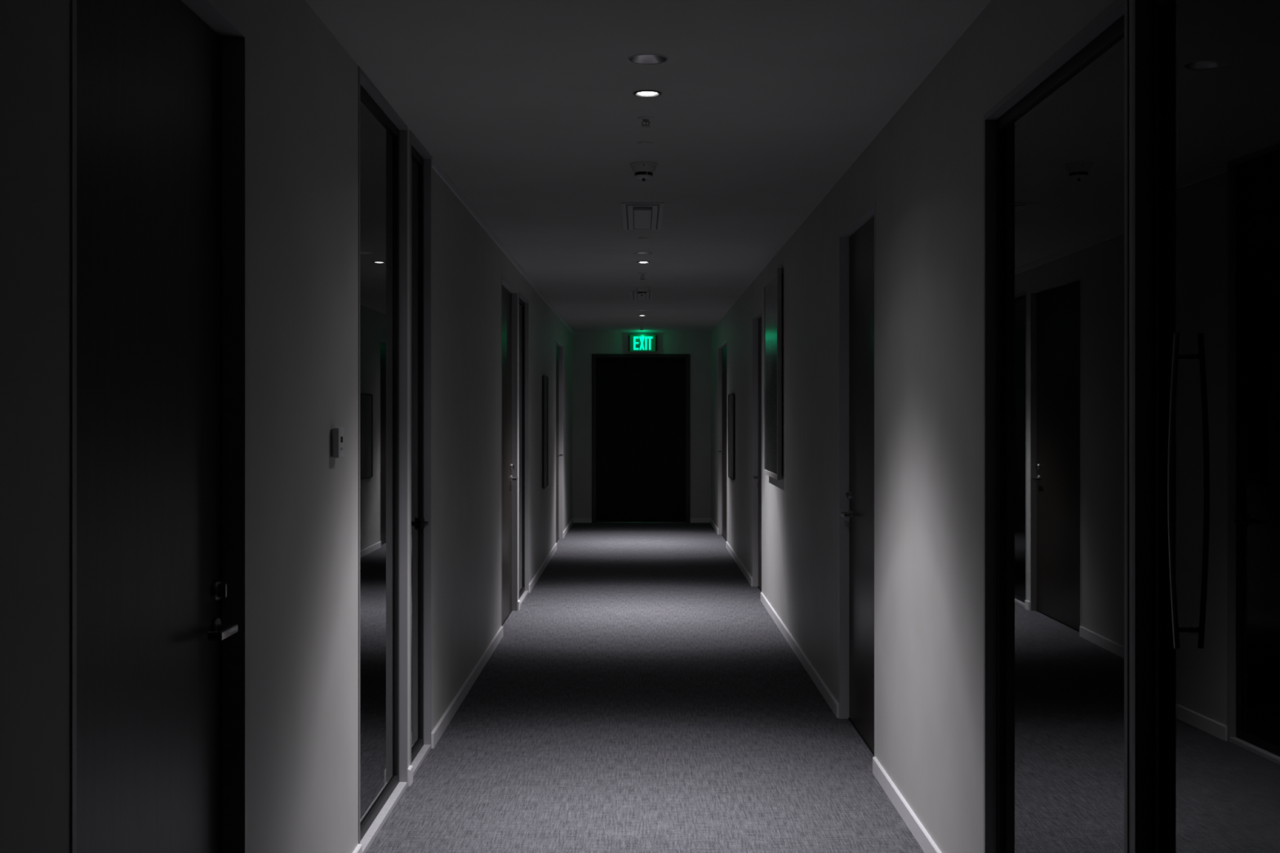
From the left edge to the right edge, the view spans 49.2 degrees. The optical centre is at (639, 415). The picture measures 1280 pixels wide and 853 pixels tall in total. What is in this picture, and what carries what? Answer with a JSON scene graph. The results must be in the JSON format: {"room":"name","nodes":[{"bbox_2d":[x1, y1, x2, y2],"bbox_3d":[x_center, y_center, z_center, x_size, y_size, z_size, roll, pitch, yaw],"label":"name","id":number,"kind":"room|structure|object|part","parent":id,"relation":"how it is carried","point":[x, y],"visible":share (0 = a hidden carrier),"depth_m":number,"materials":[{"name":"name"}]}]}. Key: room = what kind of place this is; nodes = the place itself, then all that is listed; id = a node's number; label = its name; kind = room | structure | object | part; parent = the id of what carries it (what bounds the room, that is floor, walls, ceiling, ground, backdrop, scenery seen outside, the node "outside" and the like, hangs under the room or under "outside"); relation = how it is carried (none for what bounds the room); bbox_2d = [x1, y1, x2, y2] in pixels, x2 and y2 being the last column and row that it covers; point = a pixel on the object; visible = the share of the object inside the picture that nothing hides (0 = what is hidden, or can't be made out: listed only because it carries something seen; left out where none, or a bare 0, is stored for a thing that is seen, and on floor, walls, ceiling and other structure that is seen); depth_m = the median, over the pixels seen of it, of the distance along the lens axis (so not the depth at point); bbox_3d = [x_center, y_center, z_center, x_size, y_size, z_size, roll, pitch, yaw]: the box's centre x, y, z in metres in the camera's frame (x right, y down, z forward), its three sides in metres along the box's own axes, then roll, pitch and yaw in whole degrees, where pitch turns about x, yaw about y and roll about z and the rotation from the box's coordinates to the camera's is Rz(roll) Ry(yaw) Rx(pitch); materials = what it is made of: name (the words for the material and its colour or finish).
{"room":"office corridor","nodes":[
{"label":"office corridor","id":0,"kind":"room"},
{"bbox_2d":[0,0,572,852],"bbox_3d":[-1.033,0.169,8.322,0.160,2.700,23.043,0,0,0],"label":"wall","id":1,"kind":"structure","parent":0,"point":[303,84],"depth_m":3.77,"materials":[{"name":"paint"}]},
{"bbox_2d":[70,0,247,852],"bbox_3d":[-1.032,0.296,2.858,0.163,2.446,1.040,0,0,0],"label":"door","id":2,"kind":"structure","parent":1,"relation":"in","point":[158,88],"depth_m":2.89,"materials":[{"name":"grey paint"}]},
{"bbox_3d":[-0.977,0.504,3.251,0.052,0.054,0.142,0,0,0],"label":"lever handle","id":3,"kind":"part","parent":2,"relation":"part of","materials":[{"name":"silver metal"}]},
{"bbox_2d":[330,427,343,457],"bbox_3d":[-0.939,0.086,4.340,0.028,0.094,0.078,0,0,0],"label":"thermostat","id":4,"kind":"object","parent":1,"relation":"attached to","point":[336,433],"visible":1,"depth_m":4.30,"materials":[{"name":"grey plastic"}]},
{"bbox_3d":[-0.950,0.086,4.340,0.006,0.088,0.072,0,0,0],"label":"plate","id":5,"kind":"part","parent":4,"relation":"part of","materials":[{"name":"grey plastic"}]},
{"bbox_2d":[352,844,362,852],"bbox_3d":[-0.947,1.485,4.052,0.013,0.068,1.348,0,0,0],"label":"baseboard","id":6,"kind":"structure","parent":1,"relation":"attached to","point":[358,849],"depth_m":4.69,"materials":[{"name":"grey paint"}]},
{"bbox_2d":[358,66,408,852],"bbox_3d":[-1.032,0.169,5.220,0.163,2.700,0.990,0,0,0],"label":"window","id":7,"kind":"structure","parent":1,"relation":"in","point":[383,135],"depth_m":5.40,"materials":[{"name":"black glass"}]},
{"bbox_3d":[-0.996,0.166,5.220,0.006,2.603,0.900,0,0,0],"label":"pane","id":8,"kind":"part","parent":7,"relation":"part of","materials":[{"name":"clear glass"}]},
{"bbox_3d":[-0.967,1.508,5.220,0.033,0.022,0.954,0,0,0],"label":"sill","id":9,"kind":"part","parent":7,"relation":"part of","materials":[{"name":"metal"}]},
{"bbox_2d":[408,765,413,786],"bbox_3d":[-0.947,1.485,5.750,0.013,0.068,0.070,0,0,0],"label":"baseboard","id":10,"kind":"structure","parent":1,"relation":"attached to","point":[411,767],"depth_m":5.74,"materials":[{"name":"grey paint"}]},
{"bbox_2d":[409,129,431,777],"bbox_3d":[-1.032,0.169,6.073,0.163,2.700,0.577,0,0,0],"label":"door","id":11,"kind":"structure","parent":1,"relation":"in","point":[420,157],"depth_m":6.31,"materials":[{"name":"grey paint"}]},
{"bbox_3d":[-0.996,0.166,6.073,0.006,2.603,0.487,0,0,0],"label":"pane","id":12,"kind":"part","parent":11,"relation":"part of","materials":[{"name":"clear glass"}]},
{"bbox_3d":[-0.998,0.178,6.073,0.031,2.682,0.541,0,0,0],"label":"glazing frame","id":13,"kind":"part","parent":11,"relation":"part of","materials":[{"name":"black metal"}]},
{"bbox_3d":[-0.967,1.508,6.073,0.033,0.022,0.541,0,0,0],"label":"sill","id":14,"kind":"part","parent":11,"relation":"part of","materials":[{"name":"metal"}]},
{"bbox_3d":[-0.968,0.489,6.250,0.029,0.054,0.142,0,0,0],"label":"lever handle","id":15,"kind":"part","parent":11,"relation":"part of","materials":[{"name":"black metal"}]},
{"bbox_2d":[431,626,502,748],"bbox_3d":[-0.947,1.485,7.981,0.013,0.068,3.238,0,0,0],"label":"baseboard","id":16,"kind":"structure","parent":1,"relation":"attached to","point":[446,717],"depth_m":7.43,"materials":[{"name":"grey paint"}]},
{"bbox_2d":[431,155,573,334],"bbox_3d":[-0.950,-1.159,13.024,0.014,0.045,13.320,0,0,0],"label":"trim","id":17,"kind":"structure","parent":1,"relation":"attached to","point":[435,165],"depth_m":8.52,"materials":[{"name":"grey paint"}]},
{"bbox_2d":[501,275,517,626],"bbox_3d":[-1.028,0.278,10.226,0.170,2.483,1.254,0,0,0],"label":"door","id":18,"kind":"structure","parent":1,"relation":"in","point":[508,293],"depth_m":10.54,"materials":[{"name":"grey paint"}]},
{"bbox_3d":[-0.969,0.489,10.726,0.052,0.054,0.142,0,0,0],"label":"lever handle","id":19,"kind":"part","parent":18,"relation":"part of","materials":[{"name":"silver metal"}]},
{"bbox_2d":[517,600,519,610],"bbox_3d":[-0.947,1.485,10.906,0.013,0.068,0.106,0,0,0],"label":"baseboard","id":20,"kind":"structure","parent":1,"relation":"attached to","point":[518,601],"depth_m":10.85,"materials":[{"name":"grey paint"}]},
{"bbox_2d":[518,290,528,606],"bbox_3d":[-1.032,0.273,11.445,0.163,2.493,0.972,0,0,0],"label":"window","id":21,"kind":"structure","parent":1,"relation":"in","point":[523,304],"depth_m":11.88,"materials":[{"name":"glass"}]},
{"bbox_3d":[-0.996,0.269,11.445,0.006,2.396,0.882,0,0,0],"label":"pane","id":22,"kind":"part","parent":21,"relation":"part of","materials":[{"name":"clear glass"}]},
{"bbox_3d":[-0.998,0.281,11.445,0.031,2.475,0.936,0,0,0],"label":"glazing frame","id":23,"kind":"part","parent":21,"relation":"part of","materials":[{"name":"black metal"}]},
{"bbox_3d":[-0.967,1.508,11.445,0.033,0.022,0.936,0,0,0],"label":"sill","id":24,"kind":"part","parent":21,"relation":"part of","materials":[{"name":"metal"}]},
{"bbox_2d":[528,542,556,592],"bbox_3d":[-0.947,1.485,13.874,0.013,0.068,3.887,0,0,0],"label":"baseboard","id":25,"kind":"structure","parent":1,"relation":"attached to","point":[535,578],"depth_m":13.44,"materials":[{"name":"grey paint"}]},
{"bbox_2d":[542,374,548,488],"bbox_3d":[-0.942,0.164,13.868,0.021,1.110,0.596,0,0,0],"label":"picture","id":26,"kind":"object","parent":1,"relation":"attached to","point":[544,380],"visible":1,"depth_m":13.81,"materials":[{"name":"grey paint"}]},
{"bbox_2d":[544,377,546,486],"bbox_3d":[-0.942,0.164,13.868,0.003,1.086,0.572,0,0,0],"label":"print","id":27,"kind":"object","parent":26,"relation":"attached to","point":[545,378],"depth_m":13.93},
{"bbox_2d":[555,339,563,542],"bbox_3d":[-1.030,0.330,16.510,0.167,2.378,1.386,0,0,0],"label":"door","id":28,"kind":"structure","parent":1,"relation":"in","point":[559,347],"depth_m":17.18,"materials":[{"name":"grey paint"}]},
{"bbox_2d":[563,518,573,538],"bbox_3d":[-0.947,1.485,18.443,0.013,0.068,2.480,0,0,0],"label":"baseboard","id":29,"kind":"structure","parent":1,"relation":"attached to","point":[566,531],"depth_m":18.18,"materials":[{"name":"grey paint"}]},
{"bbox_2d":[572,331,711,523],"bbox_3d":[0.024,0.169,19.763,1.953,2.700,0.160,0,0,0],"label":"wall","id":30,"kind":"structure","parent":0,"point":[697,344],"depth_m":19.68,"materials":[{"name":"paint"}]},
{"bbox_2d":[573,518,591,523],"bbox_3d":[-0.817,1.485,19.677,0.273,0.068,0.013,0,0,0],"label":"baseboard","id":31,"kind":"structure","parent":30,"relation":"attached to","point":[575,520],"depth_m":19.67,"materials":[{"name":"grey paint"}]},
{"bbox_2d":[591,354,689,523],"bbox_3d":[0.013,0.330,19.757,1.387,2.378,0.172,0,0,0],"label":"door","id":32,"kind":"structure","parent":30,"relation":"in","point":[641,402],"depth_m":19.73,"materials":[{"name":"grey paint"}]},
{"bbox_3d":[-0.508,0.479,19.708,0.141,0.052,0.050,0,0,0],"label":"lever handle","id":33,"kind":"part","parent":32,"relation":"part of","materials":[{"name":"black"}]},
{"bbox_2d":[628,333,657,351],"bbox_3d":[0.038,-1.018,19.654,0.404,0.244,0.059,0,0,0],"label":"exit sign","id":34,"kind":"object","parent":30,"relation":"attached to","point":[637,342],"visible":1,"depth_m":19.63,"materials":[{"name":"green plastic"}]},
{"bbox_3d":[0.037,-1.134,19.634,0.358,0.012,0.020,0,0,0],"label":"rail","id":35,"kind":"part","parent":34,"relation":"part of","materials":[{"name":"grey metal"}]},
{"bbox_2d":[689,518,710,523],"bbox_3d":[0.854,1.485,19.677,0.293,0.068,0.013,0,0,0],"label":"baseboard","id":36,"kind":"structure","parent":30,"relation":"attached to","point":[691,520],"depth_m":19.67,"materials":[{"name":"grey paint"}]},
{"bbox_2d":[365,523,924,852],"bbox_3d":[0.024,1.559,8.242,2.273,0.080,23.203,0,0,0],"label":"floor","id":37,"kind":"structure","parent":0,"point":[642,695],"depth_m":6.63,"materials":[{"name":"carpet"}]},
{"bbox_2d":[305,0,991,331],"bbox_3d":[0.024,-1.281,8.242,2.273,0.200,23.203,0,0,0],"label":"ceiling","id":38,"kind":"structure","parent":0,"point":[530,108],"depth_m":5.43,"materials":[{"name":"paint"}]},
{"bbox_2d":[630,290,653,299],"bbox_3d":[0.015,-1.171,13.727,0.215,0.020,0.942,0,0,0],"label":"ceiling vent","id":39,"kind":"object","parent":38,"relation":"in","point":[634,295],"visible":0.88,"depth_m":13.70,"materials":[{"name":"grey plastic"}]},
{"bbox_2d":[635,286,648,296],"bbox_3d":[0.017,-1.141,12.926,0.132,0.081,0.132,0,0,0],"label":"smoke detector","id":40,"kind":"object","parent":38,"relation":"attached to","point":[641,291],"visible":1,"depth_m":12.89,"materials":[{"name":"grey plastic"}]},
{"bbox_2d":[638,322,645,330],"bbox_3d":[0.023,-1.130,17.796,0.094,0.102,0.094,0,0,0],"label":"sprinkler","id":41,"kind":"object","parent":38,"relation":"attached to","point":[641,323],"visible":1,"depth_m":17.78,"materials":[{"name":"white metal"}]},
{"bbox_2d":[621,202,664,230],"bbox_3d":[0.015,-1.171,8.312,0.238,0.020,1.112,0,0,0],"label":"ceiling vent","id":42,"kind":"object","parent":38,"relation":"in","point":[636,215],"visible":1,"depth_m":8.18,"materials":[{"name":"grey plastic"}]},
{"bbox_2d":[638,272,647,279],"bbox_3d":[0.023,-1.152,11.599,0.072,0.058,0.072,0,0,0],"label":"sprinkler","id":43,"kind":"object","parent":38,"relation":"attached to","point":[642,273],"visible":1,"depth_m":11.59,"materials":[{"name":"white metal"}]},
{"bbox_2d":[629,161,657,181],"bbox_3d":[0.017,-1.141,6.569,0.132,0.081,0.132,0,0,0],"label":"smoke detector","id":44,"kind":"object","parent":38,"relation":"attached to","point":[642,170],"visible":1,"depth_m":6.53,"materials":[{"name":"grey plastic"}]},
{"bbox_2d":[634,251,653,254],"bbox_3d":[0.027,-1.209,10.169,0.137,0.064,0.137,0,0,0],"label":"recessed light","id":45,"kind":"object","parent":38,"relation":"in","point":[641,252],"visible":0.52,"depth_m":10.22,"materials":[{"name":"white plastic"}]},
{"bbox_2d":[636,261,650,263],"bbox_3d":[0.027,-1.194,10.781,0.105,0.035,0.105,0,0,0],"label":"recessed light","id":46,"kind":"object","parent":38,"relation":"in","point":[639,262],"visible":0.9,"depth_m":10.77,"materials":[{"name":"grey"}]},
{"bbox_2d":[637,115,654,127],"bbox_3d":[0.023,-1.164,5.552,0.068,0.035,0.068,0,0,0],"label":"sprinkler","id":47,"kind":"object","parent":38,"relation":"attached to","point":[646,119],"visible":1,"depth_m":5.54,"materials":[{"name":"white metal"}]},
{"bbox_2d":[632,89,662,97],"bbox_3d":[0.027,-1.194,5.125,0.105,0.035,0.105,0,0,0],"label":"recessed light","id":48,"kind":"object","parent":38,"relation":"in","point":[642,93],"visible":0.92,"depth_m":5.12,"materials":[{"name":"grey"}]},
{"bbox_2d":[627,53,668,65],"bbox_3d":[0.027,-1.209,4.631,0.137,0.064,0.137,0,0,0],"label":"recessed light","id":49,"kind":"object","parent":38,"relation":"in","point":[639,59],"visible":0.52,"depth_m":4.67,"materials":[{"name":"white plastic"}]},
{"bbox_2d":[711,0,1132,852],"bbox_3d":[1.080,0.169,8.322,0.160,2.700,23.043,0,0,0],"label":"wall","id":50,"kind":"structure","parent":0,"point":[923,171],"depth_m":5.15,"materials":[{"name":"paint"}]},
{"bbox_2d":[710,518,718,534],"bbox_3d":[0.994,1.485,18.722,0.013,0.068,1.923,0,0,0],"label":"baseboard","id":51,"kind":"structure","parent":50,"relation":"attached to","point":[712,522],"depth_m":18.66,"materials":[{"name":"grey paint"}]},
{"bbox_2d":[718,339,727,541],"bbox_3d":[1.074,0.328,16.900,0.172,2.383,1.720,0,0,0],"label":"door","id":52,"kind":"structure","parent":50,"relation":"in","point":[722,348],"depth_m":17.53,"materials":[{"name":"grey paint"}]},
{"bbox_2d":[728,393,734,480],"bbox_3d":[0.989,0.229,15.080,0.021,0.920,0.826,0,0,0],"label":"picture","id":53,"kind":"object","parent":50,"relation":"attached to","point":[731,396],"visible":1,"depth_m":15.01,"materials":[{"name":"grey paint"}]},
{"bbox_2d":[728,394,733,478],"bbox_3d":[0.989,0.229,15.080,0.003,0.896,0.802,0,0,0],"label":"print","id":54,"kind":"object","parent":53,"relation":"attached to","point":[731,396],"depth_m":15.15},
{"bbox_2d":[725,541,752,586],"bbox_3d":[0.994,1.485,14.209,0.013,0.068,3.663,0,0,0],"label":"baseboard","id":55,"kind":"structure","parent":50,"relation":"attached to","point":[743,569],"depth_m":13.79,"materials":[{"name":"grey paint"}]},
{"bbox_2d":[752,308,762,592],"bbox_3d":[1.077,0.324,11.909,0.167,2.390,0.937,0,0,0],"label":"door","id":56,"kind":"structure","parent":50,"relation":"in","point":[757,317],"depth_m":12.36,"materials":[{"name":"grey paint"}]},
{"bbox_3d":[1.019,0.549,12.251,0.052,0.054,0.142,0,0,0],"label":"lever handle","id":57,"kind":"part","parent":56,"relation":"part of","materials":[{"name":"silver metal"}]},
{"bbox_2d":[763,267,782,479],"bbox_3d":[0.979,-0.286,10.282,0.041,1.480,1.098,0,0,0],"label":"framed print","id":58,"kind":"object","parent":50,"relation":"attached to","point":[773,285],"visible":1,"depth_m":10.09,"materials":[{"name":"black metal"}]},
{"bbox_2d":[760,592,839,718],"bbox_3d":[0.994,1.485,9.221,0.013,0.068,4.438,0,0,0],"label":"baseboard","id":59,"kind":"structure","parent":50,"relation":"attached to","point":[817,680],"depth_m":8.38,"materials":[{"name":"grey paint"}]},
{"bbox_2d":[839,200,875,756],"bbox_3d":[1.077,0.305,6.465,0.167,2.428,1.074,0,0,0],"label":"door","id":60,"kind":"structure","parent":50,"relation":"in","point":[857,241],"depth_m":6.73,"materials":[{"name":"grey paint"}]},
{"bbox_3d":[1.019,0.489,6.875,0.052,0.054,0.142,0,0,0],"label":"lever handle","id":61,"kind":"part","parent":60,"relation":"part of","materials":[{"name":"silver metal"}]},
{"bbox_2d":[872,756,941,852],"bbox_3d":[0.994,1.485,4.991,0.013,0.068,1.873,0,0,0],"label":"baseboard","id":62,"kind":"structure","parent":50,"relation":"attached to","point":[913,823],"depth_m":5.22,"materials":[{"name":"grey paint"}]},
{"bbox_2d":[983,0,1128,852],"bbox_3d":[1.079,0.324,3.456,0.163,2.390,1.197,0,0,0],"label":"window","id":63,"kind":"structure","parent":50,"relation":"in","point":[1056,145],"depth_m":3.49,"materials":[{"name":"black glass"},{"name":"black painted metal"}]},
{"bbox_2d":[1132,0,1279,852],"bbox_3d":[1.079,0.324,2.303,0.163,2.390,1.056,0,0,0],"label":"door","id":64,"kind":"structure","parent":50,"relation":"in","point":[1206,73],"depth_m":2.61,"materials":[{"name":"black glass"}]},
{"bbox_3d":[1.063,0.331,2.304,0.027,2.360,1.013,0,0,-2],"label":"frame","id":65,"kind":"part","parent":64,"relation":"part of","materials":[{"name":"black metal"}]},
{"bbox_3d":[1.016,0.144,2.659,0.023,0.601,0.011,0,0,-2],"label":"pull handle","id":66,"kind":"part","parent":64,"relation":"part of","materials":[{"name":"black metal"}]},
{"bbox_3d":[1.032,0.149,2.659,0.027,0.529,0.010,0,0,-2],"label":"pull post","id":67,"kind":"part","parent":64,"relation":"part of","materials":[{"name":"black metal"}]}
]}

